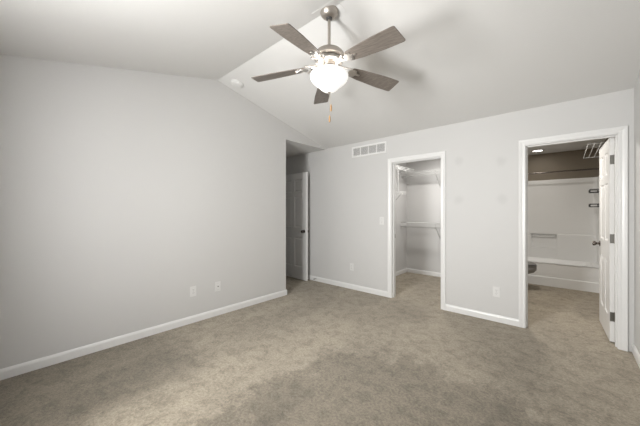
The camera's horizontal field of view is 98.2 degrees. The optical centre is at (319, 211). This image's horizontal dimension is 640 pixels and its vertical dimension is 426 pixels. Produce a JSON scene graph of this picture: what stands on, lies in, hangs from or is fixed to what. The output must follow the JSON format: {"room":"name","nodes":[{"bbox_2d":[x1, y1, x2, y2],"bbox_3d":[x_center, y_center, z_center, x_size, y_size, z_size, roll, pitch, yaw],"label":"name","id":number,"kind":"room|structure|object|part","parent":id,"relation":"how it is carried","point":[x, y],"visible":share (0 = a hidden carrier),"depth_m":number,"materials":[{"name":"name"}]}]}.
{"room":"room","nodes":[
{"label":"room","id":0,"kind":"room"},
{"bbox_2d":[0,54,324,368],"bbox_3d":[-1.359,-0.174,3.500,0.120,2.958,4.270,0,0,42],"label":"wall","id":1,"kind":"structure","parent":0,"point":[123,192],"depth_m":2.76,"materials":[{"name":"paint"}]},
{"bbox_2d":[0,289,286,379],"bbox_3d":[-2.046,1.264,3.477,1.144,0.082,3.324,0,0,42],"label":"baseboard","id":2,"kind":"structure","parent":1,"relation":"attached to","point":[25,367],"depth_m":2.72,"materials":[{"name":"paint"}]},
{"bbox_2d":[190,286,195,296],"bbox_3d":[-1.490,0.938,3.255,0.009,0.120,0.074,0,0,42],"label":"wall outlet","id":3,"kind":"object","parent":1,"relation":"attached to","point":[193,288],"visible":1,"depth_m":3.25,"materials":[{"name":"white plastic"}]},
{"bbox_2d":[215,281,220,291],"bbox_3d":[-1.281,0.942,3.484,0.017,0.120,0.074,0,0,42],"label":"cable plate","id":4,"kind":"object","parent":1,"relation":"attached to","point":[217,284],"visible":1,"depth_m":3.48,"materials":[{"name":"white plastic"}]},
{"bbox_2d":[0,272,639,425],"bbox_3d":[0.268,1.365,4.148,6.292,0.120,7.640,0,0,42],"label":"floor","id":5,"kind":"structure","parent":0,"point":[317,353],"depth_m":2.25,"materials":[{"name":"beige carpet"}]},
{"bbox_2d":[528,262,536,273],"bbox_3d":[3.283,0.917,4.788,0.741,0.775,0.440,0,0,42],"label":"toilet","id":6,"kind":"object","parent":5,"relation":"on","point":[532,267],"visible":0.09,"depth_m":4.51,"materials":[{"name":"ceramic"}]},
{"bbox_3d":[3.351,0.983,4.728,0.550,0.145,0.368,0,0,42],"label":"bowl","id":7,"kind":"part","parent":6,"relation":"part of","materials":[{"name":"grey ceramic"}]},
{"bbox_2d":[528,257,598,292],"bbox_3d":[4.164,1.105,5.163,1.572,0.400,0.710,0,0,42],"label":"bathtub","id":8,"kind":"object","parent":5,"relation":"on","point":[568,274],"visible":0.45,"depth_m":4.74,"materials":[{"name":"white plastic"}]},
{"bbox_2d":[0,0,639,156],"bbox_3d":[-0.334,-1.465,2.590,4.882,0.676,4.270,0,0,42],"label":"ceiling","id":9,"kind":"structure","parent":0,"point":[458,61],"depth_m":2.43,"materials":[{"name":"paint"}]},
{"bbox_2d":[230,79,242,87],"bbox_3d":[-1.048,-1.601,3.489,0.157,0.061,0.160,0,0,-44],"label":"smoke detector","id":10,"kind":"object","parent":9,"relation":"attached to","point":[235,83],"visible":1,"depth_m":3.45,"materials":[{"name":"paint"}]},
{"bbox_2d":[251,0,405,121],"bbox_3d":[0.084,-1.192,2.245,1.272,0.921,1.290,0,0,42],"label":"ceiling fan","id":11,"kind":"object","parent":9,"relation":"hanging from","point":[328,74],"visible":0.99,"depth_m":2.18,"materials":[{"name":"paint"}]},
{"bbox_3d":[-0.346,-1.165,2.367,0.463,0.067,0.152,0,0,12],"label":"blade","id":12,"kind":"part","parent":11,"relation":"part of","materials":[{"name":"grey wood"}]},
{"bbox_3d":[-0.142,-1.165,1.904,0.152,0.067,0.463,0,0,30],"label":"blade","id":13,"kind":"part","parent":11,"relation":"part of","materials":[{"name":"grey wood"}]},
{"bbox_3d":[0.032,-1.165,2.705,0.152,0.067,0.463,0,0,-6],"label":"blade","id":14,"kind":"part","parent":11,"relation":"part of","materials":[{"name":"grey wood"}]},
{"bbox_3d":[0.073,-1.642,2.274,0.230,0.023,0.170,0,0,42],"label":"mounting plate","id":15,"kind":"part","parent":11,"relation":"part of","materials":[{"name":"paint"}]},
{"bbox_3d":[0.075,-1.059,2.276,0.312,0.156,0.312,0,0,42],"label":"lamp shade","id":16,"kind":"part","parent":11,"relation":"part of","materials":[{"name":"white glass"}]},
{"bbox_3d":[0.469,-1.165,2.450,0.463,0.067,0.152,0,0,-24],"label":"blade","id":17,"kind":"part","parent":11,"relation":"part of","materials":[{"name":"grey wood"}]},
{"bbox_3d":[0.362,-1.165,1.955,0.152,0.067,0.463,0,0,-42],"label":"blade","id":18,"kind":"part","parent":11,"relation":"part of","materials":[{"name":"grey wood"}]},
{"bbox_2d":[396,163,406,271],"bbox_3d":[1.253,0.081,5.373,0.100,2.448,1.760,0,0,42],"label":"wall","id":19,"kind":"structure","parent":0,"point":[401,202],"depth_m":5.81,"materials":[{"name":"paint"}]},
{"bbox_2d":[396,165,413,174],"bbox_3d":[1.369,-0.672,5.204,0.314,0.335,1.203,0,0,42],"label":"wire shelf","id":20,"kind":"object","parent":19,"relation":"attached to","point":[399,168],"visible":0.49,"depth_m":5.30,"materials":[{"name":"white metal"}]},
{"bbox_2d":[396,268,440,276],"bbox_3d":[1.803,1.264,4.885,1.370,0.082,1.760,0,0,42],"label":"baseboard","id":21,"kind":"structure","parent":19,"relation":"attached to","point":[405,270],"depth_m":5.75,"materials":[{"name":"paint"}]},
{"bbox_2d":[407,159,440,272],"bbox_3d":[2.383,0.081,5.614,1.470,2.448,0.100,0,0,42],"label":"wall","id":22,"kind":"structure","parent":0,"point":[423,192],"depth_m":5.74,"materials":[{"name":"paint"}]},
{"bbox_2d":[401,169,440,185],"bbox_3d":[2.288,-0.642,5.431,1.353,0.335,0.316,0,0,42],"label":"wire shelf","id":23,"kind":"object","parent":22,"relation":"attached to","point":[436,170],"visible":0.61,"depth_m":5.50,"materials":[{"name":"white metal"}]},
{"bbox_3d":[2.201,-0.720,5.334,1.350,0.017,0.018,0,0,42],"label":"hanging rod","id":24,"kind":"part","parent":23,"relation":"part of","materials":[{"name":"grey plastic"}]},
{"bbox_2d":[401,222,440,237],"bbox_3d":[2.288,0.393,5.431,1.353,0.335,0.316,0,0,42],"label":"wire shelf","id":25,"kind":"object","parent":22,"relation":"attached to","point":[414,224],"visible":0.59,"depth_m":5.54,"materials":[{"name":"white metal"}]},
{"bbox_3d":[2.201,0.315,5.334,1.350,0.017,0.018,0,0,42],"label":"hanging rod","id":26,"kind":"part","parent":25,"relation":"part of","materials":[{"name":"grey plastic"}]},
{"bbox_2d":[286,88,633,351],"bbox_3d":[1.123,0.081,4.231,5.122,2.448,0.120,0,0,42],"label":"wall","id":27,"kind":"structure","parent":0,"point":[348,196],"depth_m":3.50,"materials":[{"name":"paint"}]},
{"bbox_2d":[308,275,387,296],"bbox_3d":[0.144,1.264,5.011,2.381,0.082,0.014,0,0,42],"label":"baseboard","id":28,"kind":"structure","parent":27,"relation":"attached to","point":[319,279],"depth_m":4.67,"materials":[{"name":"paint"}]},
{"bbox_2d":[352,141,385,157],"bbox_3d":[0.777,-0.991,4.452,0.637,0.175,0.010,0,0,42],"label":"air vent","id":29,"kind":"object","parent":27,"relation":"in","point":[380,147],"visible":1,"depth_m":4.43,"materials":[{"name":"metal"}]},
{"bbox_2d":[380,217,383,224],"bbox_3d":[0.954,0.145,4.291,0.074,0.120,0.016,0,0,42],"label":"light switch","id":30,"kind":"object","parent":27,"relation":"attached to","point":[381,218],"visible":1,"depth_m":4.28,"materials":[{"name":"white plastic"}]},
{"bbox_2d":[388,151,445,309],"bbox_3d":[1.393,0.252,3.992,0.840,2.106,0.156,0,0,42],"label":"trim","id":31,"kind":"structure","parent":27,"relation":"attached to","point":[392,162],"depth_m":4.16,"materials":[{"name":"paint"}]},
{"bbox_2d":[446,304,518,326],"bbox_3d":[1.957,1.264,3.401,0.789,0.082,0.014,0,0,42],"label":"baseboard","id":32,"kind":"structure","parent":27,"relation":"attached to","point":[470,312],"depth_m":3.37,"materials":[{"name":"paint"}]},
{"bbox_2d":[493,286,499,296],"bbox_3d":[2.092,0.953,3.285,0.074,0.120,0.009,0,0,42],"label":"wall outlet","id":33,"kind":"object","parent":27,"relation":"attached to","point":[496,290],"visible":1,"depth_m":3.28,"materials":[{"name":"white plastic"}]},
{"bbox_2d":[519,126,627,351],"bbox_3d":[2.608,0.252,2.913,0.833,2.106,0.156,0,0,42],"label":"trim","id":34,"kind":"structure","parent":27,"relation":"attached to","point":[620,134],"depth_m":2.67,"materials":[{"name":"paint"}]},
{"bbox_2d":[592,137,614,341],"bbox_3d":[3.116,0.278,3.014,0.171,2.030,0.701,0,0,39],"label":"door","id":35,"kind":"structure","parent":27,"relation":"in","point":[606,242],"depth_m":2.88,"materials":[{"name":"paint"}]},
{"bbox_3d":[3.257,0.375,3.268,0.068,0.064,0.064,0,0,39],"label":"knob","id":36,"kind":"part","parent":35,"relation":"part of","materials":[{"name":"metal"}]},
{"bbox_3d":[3.119,0.278,3.018,0.035,2.030,0.690,0,0,39],"label":"panel","id":37,"kind":"part","parent":35,"relation":"part of","materials":[{"name":"paint"}]},
{"bbox_2d":[528,148,599,180],"bbox_3d":[4.412,0.081,5.484,1.627,2.448,0.100,0,0,42],"label":"wall","id":38,"kind":"structure","parent":0,"point":[566,160],"depth_m":5.23,"materials":[{"name":"beige paint"}]},
{"bbox_2d":[528,176,598,263],"bbox_3d":[4.164,0.147,5.163,1.572,1.515,0.710,0,0,42],"label":"tub surround","id":39,"kind":"object","parent":38,"relation":"attached to","point":[562,225],"visible":0.53,"depth_m":5.19,"materials":[{"name":"grey plastic"}]},
{"bbox_3d":[4.713,0.147,4.638,0.055,1.515,0.655,0,0,42],"label":"panel","id":40,"kind":"part","parent":39,"relation":"part of","materials":[{"name":"white plastic"}]},
{"bbox_2d":[528,138,606,154],"bbox_3d":[3.400,-1.185,4.303,1.572,0.100,3.010,0,0,42],"label":"ceiling","id":41,"kind":"structure","parent":0,"point":[580,145],"depth_m":4.91,"materials":[{"name":"paint"}]},
{"bbox_2d":[634,71,639,353],"bbox_3d":[1.497,-0.174,0.884,0.120,2.958,4.390,0,0,42],"label":"wall","id":42,"kind":"structure","parent":0,"point":[637,85],"depth_m":2.44,"materials":[{"name":"paint"}]},
{"bbox_2d":[632,344,639,367],"bbox_3d":[1.480,1.264,0.966,0.014,0.082,4.250,0,0,42],"label":"baseboard","id":43,"kind":"structure","parent":42,"relation":"attached to","point":[635,352],"depth_m":2.43,"materials":[{"name":"paint"}]},
{"bbox_3d":[4.026,0.081,3.734,0.120,2.448,3.230,0,0,42],"label":"wall","id":44,"kind":"structure","parent":0,"visible":0},
{"bbox_2d":[583,142,604,157],"bbox_3d":[3.562,-0.778,3.517,0.283,0.012,1.117,0,0,42],"label":"wire shelf","id":45,"kind":"object","parent":44,"relation":"attached to","point":[601,142],"visible":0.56,"depth_m":3.41,"materials":[{"name":"white metal"}]},
{"bbox_3d":[-1.105,0.085,5.488,0.120,2.440,0.960,0,0,42],"label":"wall","id":46,"kind":"structure","parent":0,"visible":0},
{"bbox_2d":[286,172,308,280],"bbox_3d":[-0.522,0.278,5.452,0.171,2.030,0.806,0,0,-44],"label":"door","id":47,"kind":"structure","parent":46,"relation":"in","point":[297,230],"depth_m":5.34,"materials":[{"name":"paint"}]},
{"bbox_3d":[2.792,0.081,4.843,0.055,2.448,3.010,0,0,42],"label":"wall","id":48,"kind":"structure","parent":0,"visible":0},
{"bbox_2d":[528,168,598,173],"bbox_3d":[3.941,-0.687,4.912,1.572,0.064,0.064,0,0,42],"label":"shower rod","id":49,"kind":"object","parent":48,"relation":"attached to","point":[590,168],"visible":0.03,"depth_m":4.70,"materials":[{"name":"metal"}]}
]}

